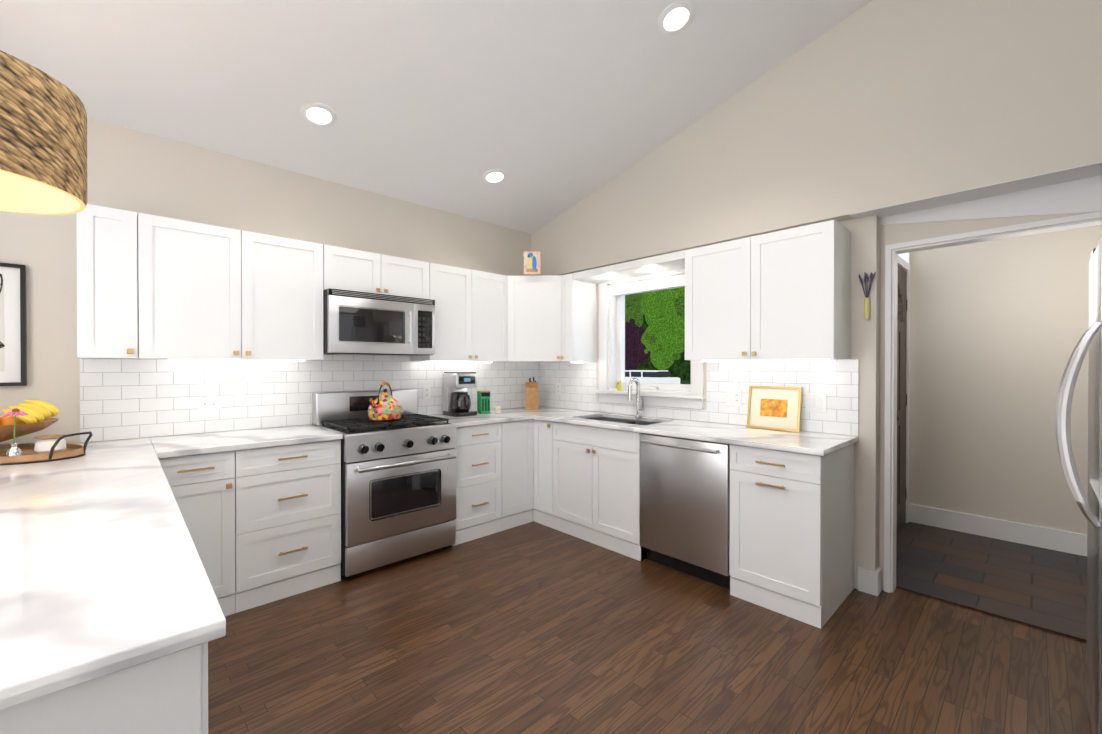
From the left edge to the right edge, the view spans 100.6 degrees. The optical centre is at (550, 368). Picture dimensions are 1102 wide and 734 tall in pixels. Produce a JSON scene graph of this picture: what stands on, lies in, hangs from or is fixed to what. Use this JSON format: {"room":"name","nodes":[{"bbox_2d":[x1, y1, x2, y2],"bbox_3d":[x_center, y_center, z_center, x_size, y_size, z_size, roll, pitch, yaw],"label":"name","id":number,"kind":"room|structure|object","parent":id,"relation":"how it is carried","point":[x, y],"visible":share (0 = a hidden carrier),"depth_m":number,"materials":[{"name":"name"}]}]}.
{"room":"kitchen","nodes":[
{"label":"kitchen","id":0,"kind":"room"},
{"bbox_2d":[0,118,530,443],"bbox_3d":[-1.957,-0.184,3.213,5.350,3.000,0.200,0,0,-43],"label":"wall","id":1,"kind":"structure","parent":0,"point":[128,169],"depth_m":2.81,"materials":[{"name":"beige paint"}]},
{"bbox_2d":[0,263,26,385],"bbox_3d":[-2.882,-0.222,2.181,0.500,0.618,0.030,0,0,-43],"label":"print","id":2,"kind":"object","parent":1,"relation":"attached to","point":[13,343],"visible":0.98,"depth_m":2.32,"materials":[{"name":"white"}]},
{"bbox_2d":[76,204,155,358],"bbox_3d":[-2.352,-0.442,2.475,0.284,0.770,0.324,0,0,-43],"label":"upper cabinet","id":3,"kind":"object","parent":1,"relation":"attached to","point":[149,286],"depth_m":2.36,"materials":[{"name":"white wood"}]},
{"bbox_2d":[156,216,327,361],"bbox_3d":[-1.980,-0.444,2.826,0.977,0.770,0.324,0,0,-43],"label":"upper cabinet","id":4,"kind":"object","parent":1,"relation":"attached to","point":[223,293],"depth_m":2.71,"materials":[{"name":"white wood"}]},
{"bbox_2d":[80,354,539,442],"bbox_3d":[-1.346,0.145,3.649,3.365,0.503,0.007,0,0,-43],"label":"tile backsplash","id":5,"kind":"structure","parent":1,"relation":"attached to","point":[120,399],"depth_m":3.01,"materials":[{"name":"white tile"}]},
{"bbox_2d":[198,398,220,409],"bbox_3d":[-2.150,0.220,2.880,0.118,0.072,0.007,0,0,-43],"label":"outlet","id":6,"kind":"object","parent":5,"relation":"attached to","point":[203,403],"depth_m":2.88,"materials":[{"name":"white plastic"}]},
{"bbox_2d":[423,385,430,399],"bbox_3d":[-1.061,0.201,3.906,0.072,0.118,0.007,0,0,-43],"label":"outlet","id":7,"kind":"object","parent":5,"relation":"attached to","point":[426,389],"depth_m":3.90,"materials":[{"name":"white plastic"}]},
{"bbox_2d":[328,245,427,298],"bbox_3d":[-1.342,-0.682,3.427,0.774,0.302,0.324,0,0,-43],"label":"upper cabinet","id":8,"kind":"object","parent":1,"relation":"attached to","point":[348,269],"depth_m":3.28,"materials":[{"name":"white wood"}]},
{"bbox_2d":[323,288,434,355],"bbox_3d":[-1.294,-0.315,3.379,0.768,0.425,0.462,0,0,-43],"label":"over-the-range microwave","id":9,"kind":"object","parent":8,"relation":"attached to","point":[362,323],"visible":1,"depth_m":3.20,"materials":[{"name":"silver metal"}]},
{"bbox_2d":[411,262,507,362],"bbox_3d":[-0.744,-0.451,3.960,0.821,0.770,0.372,0,0,-43],"label":"upper cabinet","id":10,"kind":"object","parent":1,"relation":"attached to","point":[471,306],"depth_m":3.82,"materials":[{"name":"white wood"}]},
{"bbox_2d":[508,274,591,362],"bbox_3d":[-0.145,-0.453,4.300,0.721,0.770,0.703,0,0,-43],"label":"upper cabinet","id":11,"kind":"object","parent":1,"relation":"attached to","point":[550,316],"depth_m":4.10,"materials":[{"name":"white wood"}]},
{"bbox_2d":[523,251,540,274],"bbox_3d":[-0.168,-0.938,4.049,0.150,0.201,0.046,0,0,2],"label":"picture","id":12,"kind":"object","parent":11,"relation":"on","point":[532,262],"visible":1,"depth_m":4.04,"materials":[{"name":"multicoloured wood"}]},
{"bbox_2d":[0,0,872,233],"bbox_3d":[-0.240,-2.012,1.420,5.400,1.370,5.150,0,0,-43],"label":"ceiling","id":13,"kind":"structure","parent":0,"point":[552,109],"depth_m":2.63,"materials":[{"name":"white paint"}]},
{"bbox_2d":[0,50,87,214],"bbox_3d":[-1.710,-1.123,1.300,0.548,1.188,0.548,0,0,-43],"label":"lampshade","id":14,"kind":"object","parent":13,"relation":"hanging from","point":[43,143],"visible":1,"depth_m":1.32,"materials":[{"name":"brown wicker"}]},
{"bbox_2d":[300,102,336,126],"bbox_3d":[-1.393,-1.524,2.746,0.196,0.053,0.191,0,0,-43],"label":"recessed light","id":15,"kind":"object","parent":13,"relation":"in","point":[318,114],"visible":1,"depth_m":2.74,"materials":[{"name":"white"}]},
{"bbox_2d":[483,169,506,183],"bbox_3d":[-0.447,-1.529,3.639,0.196,0.053,0.191,0,0,-43],"label":"recessed light","id":16,"kind":"object","parent":13,"relation":"in","point":[494,176],"visible":1,"depth_m":3.63,"materials":[{"name":"white"}]},
{"bbox_2d":[658,1,693,34],"bbox_3d":[0.679,-1.904,2.486,0.196,0.053,0.191,0,0,-43],"label":"recessed light","id":17,"kind":"object","parent":13,"relation":"in","point":[675,17],"visible":1,"depth_m":2.48,"materials":[{"name":"white"}]},
{"bbox_2d":[208,521,1091,733],"bbox_3d":[0.360,1.381,2.005,7.050,0.123,5.150,0,0,-43],"label":"floor","id":18,"kind":"structure","parent":0,"point":[533,627],"depth_m":2.14,"materials":[{"name":"brown wood"}]},
{"bbox_2d":[0,642,207,733],"bbox_3d":[-1.062,0.887,0.806,0.660,0.884,0.736,0,0,-43],"label":"base cabinet","id":19,"kind":"object","parent":18,"relation":"on","point":[168,694],"depth_m":0.70,"materials":[{"name":"white wood"}]},
{"bbox_2d":[0,437,225,710],"bbox_3d":[-1.829,0.426,1.371,1.043,0.030,2.659,0,0,-43],"label":"countertop","id":20,"kind":"structure","parent":19,"relation":"on","point":[102,570],"depth_m":0.92,"materials":[{"name":"stone"}]},
{"bbox_2d":[0,400,91,464],"bbox_3d":[-2.487,0.276,2.089,0.566,0.259,0.566,0,0,-43],"label":"fruit tray","id":21,"kind":"object","parent":20,"relation":"on","point":[26,418],"visible":1,"depth_m":2.08,"materials":[{"name":"brown wood"}]},
{"bbox_2d":[0,400,58,425],"bbox_3d":[-2.512,0.223,2.124,0.316,0.153,0.288,0,0,-43],"label":"fruit bowl","id":22,"kind":"object","parent":21,"relation":"on","point":[40,413],"depth_m":2.11,"materials":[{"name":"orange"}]},
{"bbox_2d":[158,450,239,615],"bbox_3d":[-2.035,0.877,2.572,0.338,0.884,0.630,0,0,-43],"label":"base cabinet","id":23,"kind":"object","parent":18,"relation":"on","point":[205,488],"depth_m":2.40,"materials":[{"name":"white wood"}]},
{"bbox_2d":[156,425,342,456],"bbox_3d":[-1.819,0.418,2.758,0.861,0.030,0.654,0,0,-43],"label":"countertop","id":24,"kind":"structure","parent":23,"relation":"on","point":[201,443],"depth_m":2.65,"materials":[{"name":"stone"}]},
{"bbox_2d":[240,439,340,611],"bbox_3d":[-1.736,0.876,2.855,0.605,0.884,0.630,0,0,-43],"label":"base cabinet","id":25,"kind":"object","parent":18,"relation":"on","point":[264,525],"depth_m":2.64,"materials":[{"name":"white wood"}]},
{"bbox_2d":[312,389,456,577],"bbox_3d":[-1.178,0.743,3.282,0.777,1.145,0.758,0,0,-43],"label":"gas range","id":26,"kind":"object","parent":18,"relation":"on","point":[398,489],"visible":0.92,"depth_m":3.06,"materials":[{"name":"silver metal"}]},
{"bbox_2d":[368,381,402,420],"bbox_3d":[-1.194,0.227,3.246,0.276,0.276,0.239,0,0,-43],"label":"kettle","id":27,"kind":"object","parent":26,"relation":"on","point":[385,406],"visible":1,"depth_m":3.18,"materials":[{"name":"multicoloured ceramic"}]},
{"bbox_2d":[451,421,511,545],"bbox_3d":[-0.754,0.870,3.781,0.508,0.884,0.630,0,0,-43],"label":"base cabinet","id":28,"kind":"object","parent":18,"relation":"on","point":[484,451],"depth_m":3.56,"materials":[{"name":"white wood"}]},
{"bbox_2d":[428,410,531,426],"bbox_3d":[-0.659,0.412,3.851,0.751,0.030,0.657,0,0,-43],"label":"countertop","id":29,"kind":"structure","parent":28,"relation":"on","point":[505,415],"depth_m":3.74,"materials":[{"name":"stone"}]},
{"bbox_2d":[443,372,476,416],"bbox_3d":[-0.764,0.212,3.882,0.200,0.368,0.267,0,0,-43],"label":"coffee maker","id":30,"kind":"object","parent":29,"relation":"on","point":[456,397],"visible":1,"depth_m":3.83,"materials":[{"name":"silver metal"}]},
{"bbox_2d":[477,390,490,413],"bbox_3d":[-0.598,0.294,4.071,0.104,0.200,0.066,0,0,-43],"label":"box","id":31,"kind":"object","parent":29,"relation":"on","point":[483,402],"visible":1,"depth_m":4.04,"materials":[{"name":"green"}]},
{"bbox_2d":[494,407,500,412],"bbox_3d":[-0.483,0.369,4.139,0.064,0.050,0.064,0,0,-43],"label":"candle jar","id":32,"kind":"object","parent":29,"relation":"on","point":[497,409],"visible":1,"depth_m":4.11,"materials":[{"name":"beige wax"}]},
{"bbox_2d":[640,433,730,588],"bbox_3d":[1.015,0.875,3.071,0.670,0.884,0.622,0,0,-43],"label":"dishwasher","id":33,"kind":"object","parent":18,"relation":"on","point":[684,505],"visible":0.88,"depth_m":2.85,"materials":[{"name":"silver metal"}]},
{"bbox_2d":[729,443,854,628],"bbox_3d":[1.429,0.877,2.702,0.630,0.884,0.476,0,0,-43],"label":"base cabinet","id":34,"kind":"object","parent":18,"relation":"on","point":[791,545],"depth_m":2.48,"materials":[{"name":"white wood"}]},
{"bbox_2d":[501,378,857,455],"bbox_3d":[0.612,0.349,3.538,0.669,0.552,2.856,0,0,-43],"label":"countertop","id":35,"kind":"structure","parent":34,"relation":"on","point":[813,443],"depth_m":3.03,"materials":[{"name":"stone"}]},
{"bbox_2d":[526,377,537,409],"bbox_3d":[-0.189,0.235,4.512,0.122,0.313,0.225,0,0,-3],"label":"knife block","id":36,"kind":"object","parent":35,"relation":"on","point":[531,395],"visible":1,"depth_m":4.40,"materials":[{"name":"brown wood"}]},
{"bbox_2d":[628,378,643,417],"bbox_3d":[0.691,0.235,3.702,0.156,0.325,0.094,0,0,-43],"label":"faucet","id":37,"kind":"object","parent":35,"relation":"on","point":[638,408],"depth_m":3.73,"materials":[{"name":"silver metal"}]},
{"bbox_2d":[747,386,801,431],"bbox_3d":[1.471,0.258,3.023,0.058,0.285,0.330,0,0,-43],"label":"painting","id":38,"kind":"object","parent":35,"relation":"on","point":[774,407],"visible":0.96,"depth_m":3.02,"materials":[{"name":"yellow wood"}]},
{"bbox_2d":[1055,238,1101,733],"bbox_3d":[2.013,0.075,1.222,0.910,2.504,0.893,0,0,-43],"label":"refrigerator","id":39,"kind":"object","parent":18,"relation":"on","point":[1091,506],"visible":1,"depth_m":1.50,"materials":[{"name":"silver metal"}]},
{"bbox_2d":[531,0,1101,275],"bbox_3d":[1.556,-1.894,3.115,0.360,1.980,4.750,0,0,-43],"label":"wall","id":40,"kind":"structure","parent":0,"point":[874,104],"depth_m":2.59,"materials":[{"name":"beige paint"}]},
{"bbox_2d":[685,220,850,361],"bbox_3d":[1.370,-0.445,2.980,0.325,0.770,0.922,0,0,-43],"label":"upper cabinet","id":41,"kind":"object","parent":40,"relation":"attached to","point":[783,295],"depth_m":2.78,"materials":[{"name":"white wood"}]},
{"bbox_2d":[849,161,1101,224],"bbox_3d":[2.473,-0.815,2.041,0.210,0.170,1.920,0,0,-43],"label":"soffit band","id":42,"kind":"object","parent":40,"relation":"attached to","point":[1078,189],"visible":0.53,"depth_m":2.29,"materials":[{"name":"white paint"}]},
{"bbox_2d":[543,211,1098,589],"bbox_3d":[1.596,0.206,3.165,0.250,2.220,4.750,0,0,-43],"label":"wall","id":43,"kind":"structure","parent":0,"point":[871,237],"depth_m":2.71,"materials":[{"name":"beige paint"}]},
{"bbox_2d":[573,250,684,283],"bbox_3d":[0.680,-0.807,3.711,0.324,0.055,1.087,0,0,-43],"label":"soffit","id":44,"kind":"object","parent":43,"relation":"attached to","point":[659,264],"depth_m":3.62,"materials":[{"name":"white"}]},
{"bbox_2d":[604,269,654,278],"bbox_3d":[0.637,-0.775,3.746,0.076,0.008,0.496,0,0,-43],"label":"recessed lights","id":45,"kind":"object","parent":44,"relation":"attached to","point":[649,270],"depth_m":3.62,"materials":[{"name":"white"}]},
{"bbox_2d":[594,268,705,408],"bbox_3d":[0.860,-0.278,3.877,0.280,1.160,1.060,0,0,-43],"label":"casement window","id":46,"kind":"structure","parent":43,"relation":"in","point":[612,294],"depth_m":4.01,"materials":[{"name":"white wood"}]},
{"bbox_2d":[617,380,621,390],"bbox_3d":[0.596,0.144,3.995,0.050,0.092,0.047,0,0,-43],"label":"owl figurine","id":47,"kind":"object","parent":46,"relation":"on","point":[619,386],"visible":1,"depth_m":3.98,"materials":[{"name":"yellow ceramic"}]},
{"bbox_2d":[540,359,858,435],"bbox_3d":[0.865,0.166,3.751,0.007,0.459,2.820,0,0,-43],"label":"tile backsplash","id":48,"kind":"structure","parent":43,"relation":"attached to","point":[838,379],"depth_m":3.23,"materials":[{"name":"white tile"}]},
{"bbox_2d":[556,383,560,394],"bbox_3d":[0.073,0.201,4.581,0.007,0.118,0.072,0,0,-43],"label":"outlet","id":49,"kind":"object","parent":48,"relation":"attached to","point":[558,385],"depth_m":4.57,"materials":[{"name":"white plastic"}]},
{"bbox_2d":[726,389,741,406],"bbox_3d":[1.306,0.208,3.272,0.008,0.118,0.118,0,0,-43],"label":"outlet","id":50,"kind":"object","parent":48,"relation":"attached to","point":[733,397],"depth_m":3.27,"materials":[{"name":"white plastic"}]},
{"bbox_2d":[806,393,826,412],"bbox_3d":[1.672,0.215,2.884,0.008,0.118,0.118,0,0,-43],"label":"outlet","id":51,"kind":"object","parent":48,"relation":"attached to","point":[815,402],"depth_m":2.88,"materials":[{"name":"white plastic"}]},
{"bbox_2d":[858,272,875,318],"bbox_3d":[1.849,-0.429,2.676,0.044,0.276,0.088,0,0,-43],"label":"vase","id":52,"kind":"object","parent":43,"relation":"attached to","point":[867,305],"visible":0.98,"depth_m":2.67,"materials":[{"name":"yellow"}]},
{"bbox_2d":[884,211,1101,641],"bbox_3d":[2.371,0.296,2.380,0.130,2.048,1.019,0,0,-43],"label":"door frame","id":53,"kind":"structure","parent":43,"relation":"attached to","point":[897,255],"depth_m":2.62,"materials":[{"name":"white paint"}]},
{"bbox_2d":[910,252,912,304],"bbox_3d":[2.470,0.014,3.439,1.530,2.600,0.110,0,0,-43],"label":"wall","id":54,"kind":"structure","parent":0,"point":[911,253],"depth_m":3.91,"materials":[{"name":"beige paint"}]},
{"bbox_2d":[897,266,906,530],"bbox_3d":[2.710,0.240,3.564,0.890,2.124,0.132,0,0,-43],"label":"entry door","id":55,"kind":"structure","parent":54,"relation":"in","point":[901,391],"depth_m":3.74,"materials":[{"name":"brown wood"}]},
{"bbox_2d":[909,225,1101,534],"bbox_3d":[3.650,0.014,3.417,0.155,2.600,2.000,0,0,-43],"label":"wall","id":56,"kind":"structure","parent":0,"point":[999,328],"depth_m":3.52,"materials":[{"name":"beige paint"}]},
{"bbox_2d":[909,504,1086,556],"bbox_3d":[3.619,1.236,3.340,0.016,0.150,1.620,0,0,-43],"label":"baseboard","id":57,"kind":"structure","parent":56,"relation":"attached to","point":[1032,535],"depth_m":3.50,"materials":[{"name":"white wood"}]},
{"label":"outside","id":58,"kind":"structure","parent":0,"visible":0},
{"bbox_2d":[625,287,690,383],"bbox_3d":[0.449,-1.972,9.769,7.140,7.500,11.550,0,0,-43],"label":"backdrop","id":59,"kind":"structure","parent":58,"point":[654,336],"depth_m":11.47,"materials":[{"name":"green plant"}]}
]}

